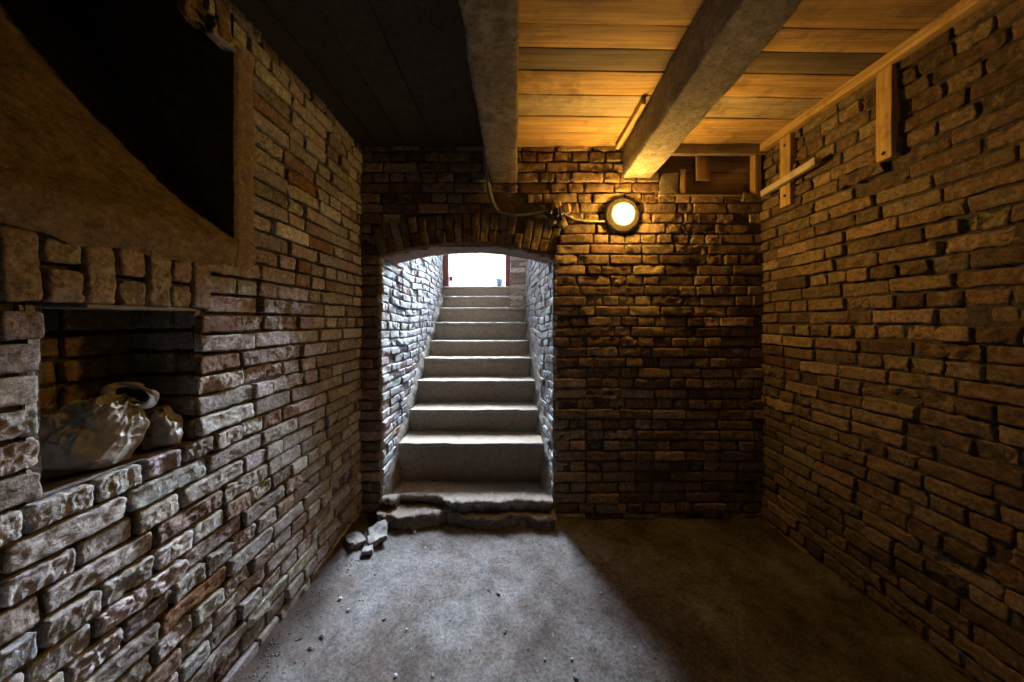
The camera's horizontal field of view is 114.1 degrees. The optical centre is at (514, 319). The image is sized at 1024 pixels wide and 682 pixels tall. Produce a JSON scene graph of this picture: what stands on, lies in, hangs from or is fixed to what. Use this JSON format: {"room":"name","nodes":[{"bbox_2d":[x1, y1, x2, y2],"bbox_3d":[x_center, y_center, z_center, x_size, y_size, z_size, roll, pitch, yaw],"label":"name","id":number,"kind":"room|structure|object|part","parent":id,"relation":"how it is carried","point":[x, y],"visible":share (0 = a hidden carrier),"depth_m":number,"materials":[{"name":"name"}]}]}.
{"room":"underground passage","nodes":[
{"label":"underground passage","id":0,"kind":"room"},
{"bbox_2d":[0,0,363,681],"bbox_3d":[-1.376,-0.121,0.544,0.903,2.802,3.095,0,0,0],"label":"wall","id":1,"kind":"structure","parent":0,"point":[160,153],"depth_m":1.01,"materials":[{"name":"brick"}]},
{"bbox_2d":[39,381,158,478],"bbox_3d":[-1.036,0.256,0.812,0.160,0.197,0.201,0,0,0],"label":"jug","id":2,"kind":"object","parent":1,"relation":"in","point":[105,430],"visible":0.95,"depth_m":0.78,"materials":[{"name":"brown ceramic"}]},
{"bbox_3d":[-0.990,0.196,0.856,0.099,0.077,0.026,0,0,-41],"label":"handle","id":3,"kind":"part","parent":2,"relation":"part of","materials":[{"name":"ceramic"}]},
{"bbox_2d":[42,303,195,310],"bbox_3d":[-1.020,-0.031,0.865,0.142,0.012,0.256,0,0,0],"label":"strip","id":4,"kind":"object","parent":1,"relation":"attached to","point":[44,305],"visible":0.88,"depth_m":0.80,"materials":[{"name":"concrete"}]},
{"bbox_2d":[141,405,183,450],"bbox_3d":[-1.001,0.299,0.944,0.105,0.113,0.094,0,0,0],"label":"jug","id":5,"kind":"object","parent":1,"relation":"in","point":[165,429],"visible":0.9,"depth_m":0.92,"materials":[{"name":"brown ceramic"}]},
{"bbox_2d":[377,255,442,506],"bbox_3d":[-0.859,-0.950,3.120,0.060,4.459,2.159,0,0,-2],"label":"wall","id":6,"kind":"structure","parent":0,"point":[411,291],"depth_m":2.39,"materials":[{"name":"brick"}]},
{"bbox_2d":[509,256,559,509],"bbox_3d":[0.130,-0.949,3.112,0.236,4.459,2.158,0,0,-7],"label":"wall","id":7,"kind":"structure","parent":0,"point":[531,285],"depth_m":2.49,"materials":[{"name":"brick"}]},
{"bbox_2d":[443,255,509,285],"bbox_3d":[-0.466,-1.653,4.090,0.826,2.477,0.091,0,0,0],"label":"door frame","id":8,"kind":"structure","parent":7,"relation":"attached to","point":[445,257],"depth_m":4.04,"materials":[{"name":"red paint"}]},
{"bbox_3d":[-0.845,-1.625,4.080,0.068,2.421,0.072,0,0,0],"label":"post","id":9,"kind":"part","parent":8,"relation":"part of","materials":[{"name":"red paint"}]},
{"bbox_3d":[-0.085,-1.625,4.080,0.064,2.421,0.072,0,0,0],"label":"post","id":10,"kind":"part","parent":8,"relation":"part of","materials":[{"name":"red paint"}]},
{"bbox_2d":[357,145,766,519],"bbox_3d":[0.288,0.075,2.156,2.565,2.410,0.274,0,0,0],"label":"wall","id":11,"kind":"structure","parent":0,"point":[658,383],"depth_m":2.04,"materials":[{"name":"brick"}]},
{"bbox_2d":[483,149,563,219],"bbox_3d":[0.051,-0.821,2.013,0.498,0.436,0.040,0,0,1],"label":"cable","id":12,"kind":"object","parent":11,"relation":"attached to","point":[557,213],"visible":0.98,"depth_m":2.01,"materials":[{"name":"metal"}]},
{"bbox_2d":[564,213,605,221],"bbox_3d":[0.429,-0.625,2.025,0.292,0.060,0.014,0,0,-2],"label":"wire","id":13,"kind":"object","parent":11,"relation":"attached to","point":[570,217],"visible":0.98,"depth_m":2.02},
{"bbox_2d":[604,198,639,233],"bbox_3d":[0.652,-0.638,1.991,0.216,0.216,0.114,0,0,0],"label":"wall lamp","id":14,"kind":"object","parent":11,"relation":"attached to","point":[621,215],"visible":1,"depth_m":2.00,"materials":[{"name":"glass"}]},
{"bbox_2d":[658,194,755,196],"bbox_3d":[1.185,-0.766,2.052,0.600,0.010,0.032,0,0,0],"label":"board","id":15,"kind":"object","parent":11,"relation":"attached to","point":[687,194],"visible":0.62,"depth_m":2.04,"materials":[{"name":"brown wood"}]},
{"bbox_2d":[659,172,678,194],"bbox_3d":[0.948,-0.839,2.062,0.127,0.145,0.052,0,0,0],"label":"block","id":16,"kind":"object","parent":15,"relation":"on","point":[668,181],"visible":0.67,"depth_m":2.04,"materials":[{"name":"concrete"}]},
{"bbox_2d":[678,169,685,193],"bbox_3d":[1.035,-0.850,2.066,0.037,0.162,0.041,0,0,0],"label":"post","id":17,"kind":"object","parent":15,"relation":"on","point":[682,172],"visible":0.65,"depth_m":2.05,"materials":[{"name":"brown wood"}]},
{"bbox_2d":[671,144,767,155],"bbox_3d":[1.230,-1.033,2.018,0.631,0.060,0.032,0,0,0],"label":"header board","id":18,"kind":"object","parent":11,"relation":"attached to","point":[683,149],"visible":0.7,"depth_m":2.00,"materials":[{"name":"brown wood"}]},
{"bbox_2d":[694,156,710,181],"bbox_3d":[1.165,-0.942,2.066,0.086,0.153,0.038,0,0,0],"label":"block","id":19,"kind":"object","parent":18,"relation":"hanging from","point":[702,164],"visible":0.85,"depth_m":2.05,"materials":[{"name":"brown wood"}]},
{"bbox_2d":[750,155,760,193],"bbox_3d":[1.478,-0.900,2.040,0.042,0.255,0.047,0,0,0],"label":"timber post","id":20,"kind":"object","parent":11,"relation":"attached to","point":[755,161],"visible":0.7,"depth_m":2.02,"materials":[{"name":"brown wood"}]},
{"bbox_2d":[230,0,959,147],"bbox_3d":[0.322,-1.096,0.589,2.597,0.069,3.222,0,0,0],"label":"ceiling","id":21,"kind":"structure","parent":0,"point":[392,73],"depth_m":1.37,"materials":[{"name":"brown wood"}]},
{"bbox_2d":[458,0,518,182],"bbox_3d":[-0.069,-0.948,0.519,0.174,0.241,3.011,0,0,0],"label":"ceiling beam","id":22,"kind":"structure","parent":21,"relation":"attached to","point":[491,26],"depth_m":1.13,"materials":[{"name":"grey concrete"}]},
{"bbox_2d":[623,0,801,177],"bbox_3d":[0.691,-0.962,0.521,0.180,0.212,3.010,0,0,2],"label":"ceiling beam","id":23,"kind":"structure","parent":21,"relation":"attached to","point":[724,37],"depth_m":1.20,"materials":[{"name":"grey concrete"}]},
{"bbox_2d":[616,99,645,148],"bbox_3d":[0.618,-1.047,1.800,0.024,0.029,0.422,0,0,0],"label":"batten","id":24,"kind":"object","parent":23,"relation":"attached to","point":[642,103],"visible":1,"depth_m":1.75,"materials":[{"name":"brown wood"}]},
{"bbox_2d":[234,515,969,681],"bbox_3d":[0.287,1.210,0.660,2.525,0.059,3.360,0,0,0],"label":"floor","id":25,"kind":"structure","parent":0,"point":[725,647],"depth_m":1.38,"materials":[{"name":"concrete"}]},
{"bbox_2d":[344,531,365,548],"bbox_3d":[-0.866,1.189,1.793,0.092,0.066,0.096,0,0,39],"label":"chunk","id":26,"kind":"object","parent":25,"relation":"on","point":[353,540],"visible":1,"depth_m":1.78,"materials":[{"name":"stone"}]},
{"bbox_2d":[361,544,372,554],"bbox_3d":[-0.777,1.213,1.745,0.061,0.034,0.053,0,0,-14],"label":"chunk","id":27,"kind":"object","parent":25,"relation":"on","point":[367,550],"visible":1,"depth_m":1.73,"materials":[{"name":"stone"}]},
{"bbox_2d":[366,519,387,547],"bbox_3d":[-0.767,1.193,1.853,0.110,0.071,0.149,0,0,-27],"label":"chunk","id":28,"kind":"object","parent":25,"relation":"on","point":[376,534],"visible":0.98,"depth_m":1.84,"materials":[{"name":"stone"}]},
{"bbox_2d":[376,286,556,530],"bbox_3d":[-0.323,0.504,3.030,1.179,1.831,2.254,0,0,0],"label":"staircase","id":29,"kind":"structure","parent":25,"relation":"on","point":[471,451],"depth_m":2.47,"materials":[{"name":"concrete"}]},
{"bbox_2d":[242,526,909,681],"bbox_3d":[0.275,1.217,1.282,2.436,0.047,1.387,0,0,0],"label":"gravel","id":30,"kind":"object","parent":25,"relation":"on","point":[276,655],"visible":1,"depth_m":1.35,"materials":[{"name":"gravel"}]},
{"bbox_2d":[573,673,578,679],"bbox_3d":[0.208,1.227,1.141,0.017,0.016,0.021,0,0,-5],"label":"pebble","id":31,"kind":"object","parent":25,"relation":"on","point":[575,677],"visible":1,"depth_m":1.14,"materials":[{"name":"stone"}]},
{"bbox_2d":[760,0,1023,681],"bbox_3d":[1.531,0.075,0.542,0.074,2.410,3.096,0,0,0],"label":"wall","id":32,"kind":"structure","parent":0,"point":[892,338],"depth_m":1.26,"materials":[{"name":"brick"}]},
{"bbox_2d":[780,133,796,207],"bbox_3d":[1.510,-0.822,1.838,0.044,0.388,0.073,0,0,0],"label":"timber post","id":33,"kind":"object","parent":32,"relation":"attached to","point":[788,152],"visible":0.94,"depth_m":1.82,"materials":[{"name":"brown wood"}]},
{"bbox_2d":[760,157,820,196],"bbox_3d":[1.477,-0.765,1.800,0.033,0.064,0.362,0,0,0],"label":"batten","id":34,"kind":"object","parent":33,"relation":"attached to","point":[814,162],"visible":1,"depth_m":1.76,"materials":[{"name":"brown wood"}]},
{"bbox_2d":[760,0,990,150],"bbox_3d":[1.498,-1.040,0.520,0.044,0.048,3.021,0,0,0],"label":"rail","id":35,"kind":"object","parent":32,"relation":"attached to","point":[961,10],"visible":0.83,"depth_m":1.33,"materials":[{"name":"brown wood"}]},
{"bbox_2d":[876,64,900,162],"bbox_3d":[1.510,-0.833,1.345,0.044,0.366,0.060,0,0,0],"label":"timber post","id":36,"kind":"object","parent":35,"relation":"hanging from","point":[888,105],"visible":1,"depth_m":1.33,"materials":[{"name":"brown wood"}]},
{"label":"outside","id":37,"kind":"structure","parent":0,"visible":0},
{"bbox_3d":[0.000,-0.370,6.660,12.000,0.028,5.080,0,0,0],"label":"yard","id":38,"kind":"structure","parent":37,"visible":0},
{"bbox_2d":[449,253,505,286],"bbox_3d":[-0.080,-1.070,9.000,11.515,1.503,0.064,0,0,0],"label":"wall","id":39,"kind":"structure","parent":38,"relation":"on","point":[468,269],"depth_m":8.97,"materials":[{"name":"white paint"}]},
{"bbox_3d":[-0.229,-0.425,4.700,0.160,0.100,0.140,0,0,0],"label":"stone block","id":40,"kind":"object","parent":38,"relation":"on","visible":0},
{"bbox_2d":[496,278,502,285],"bbox_3d":[-0.219,-0.528,4.700,0.104,0.107,0.104,0,0,0],"label":"flower pot","id":41,"kind":"object","parent":40,"relation":"on","point":[499,281],"visible":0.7,"depth_m":4.67,"materials":[{"name":"blue ceramic"}]}
]}

